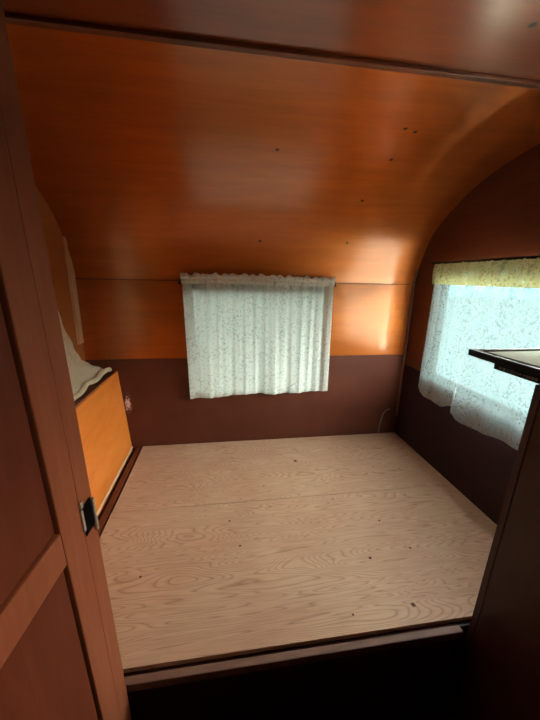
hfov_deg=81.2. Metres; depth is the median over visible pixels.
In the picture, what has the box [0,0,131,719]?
door
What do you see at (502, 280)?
curtain
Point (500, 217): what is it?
wall
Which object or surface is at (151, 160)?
ceiling
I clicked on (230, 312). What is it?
curtain
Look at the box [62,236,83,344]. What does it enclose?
trim
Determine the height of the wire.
0.186 m
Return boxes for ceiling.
[2,0,539,80]
[6,24,539,283]
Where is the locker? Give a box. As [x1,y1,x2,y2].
[74,371,132,518]
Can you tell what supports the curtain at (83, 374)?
hanging from the wall at (54, 244)
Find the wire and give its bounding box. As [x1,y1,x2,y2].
[378,408,389,433]
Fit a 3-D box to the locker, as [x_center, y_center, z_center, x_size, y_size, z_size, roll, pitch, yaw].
[-0.863,0.474,1.306,0.211,0.522,1.220,-1,15,-8]
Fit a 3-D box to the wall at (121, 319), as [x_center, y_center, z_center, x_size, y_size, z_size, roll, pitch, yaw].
[-0.088,0.248,2.026,2.037,1.462,0.032,-1,15,-8]
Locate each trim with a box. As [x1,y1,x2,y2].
[4,12,539,88]
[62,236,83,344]
[75,278,409,284]
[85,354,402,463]
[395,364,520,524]
[396,270,417,415]
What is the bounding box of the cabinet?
[444,384,539,719]
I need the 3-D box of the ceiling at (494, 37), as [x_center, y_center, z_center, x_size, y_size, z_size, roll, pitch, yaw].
[0.265,-0.419,-0.454,2.027,0.087,2.540,-1,15,-8]
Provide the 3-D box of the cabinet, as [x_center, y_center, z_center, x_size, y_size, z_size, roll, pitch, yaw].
[0.912,0.801,0.420,0.453,1.246,1.134,-1,15,-8]
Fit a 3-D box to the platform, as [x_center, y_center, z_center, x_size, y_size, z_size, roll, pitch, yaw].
[0.105,0.898,1.557,1.731,0.449,1.233,-1,15,-8]
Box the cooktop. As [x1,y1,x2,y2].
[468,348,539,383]
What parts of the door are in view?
door panel, rail, door panel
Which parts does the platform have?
rail, rail, panel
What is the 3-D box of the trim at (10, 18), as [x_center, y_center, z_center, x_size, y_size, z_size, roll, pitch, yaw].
[-0.006,-0.737,0.748,1.792,0.015,0.020,-1,15,-8]
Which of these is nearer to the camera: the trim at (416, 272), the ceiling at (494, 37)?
the ceiling at (494, 37)
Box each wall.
[35,186,104,520]
[76,279,411,508]
[404,144,539,370]
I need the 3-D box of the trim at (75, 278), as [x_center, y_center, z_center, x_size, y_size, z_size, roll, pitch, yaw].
[-0.086,-0.452,1.821,1.937,0.006,0.006,-1,15,-8]
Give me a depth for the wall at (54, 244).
1.53 m
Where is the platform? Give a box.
[98,432,496,719]
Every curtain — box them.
[58,312,111,400]
[178,272,335,398]
[418,255,539,449]

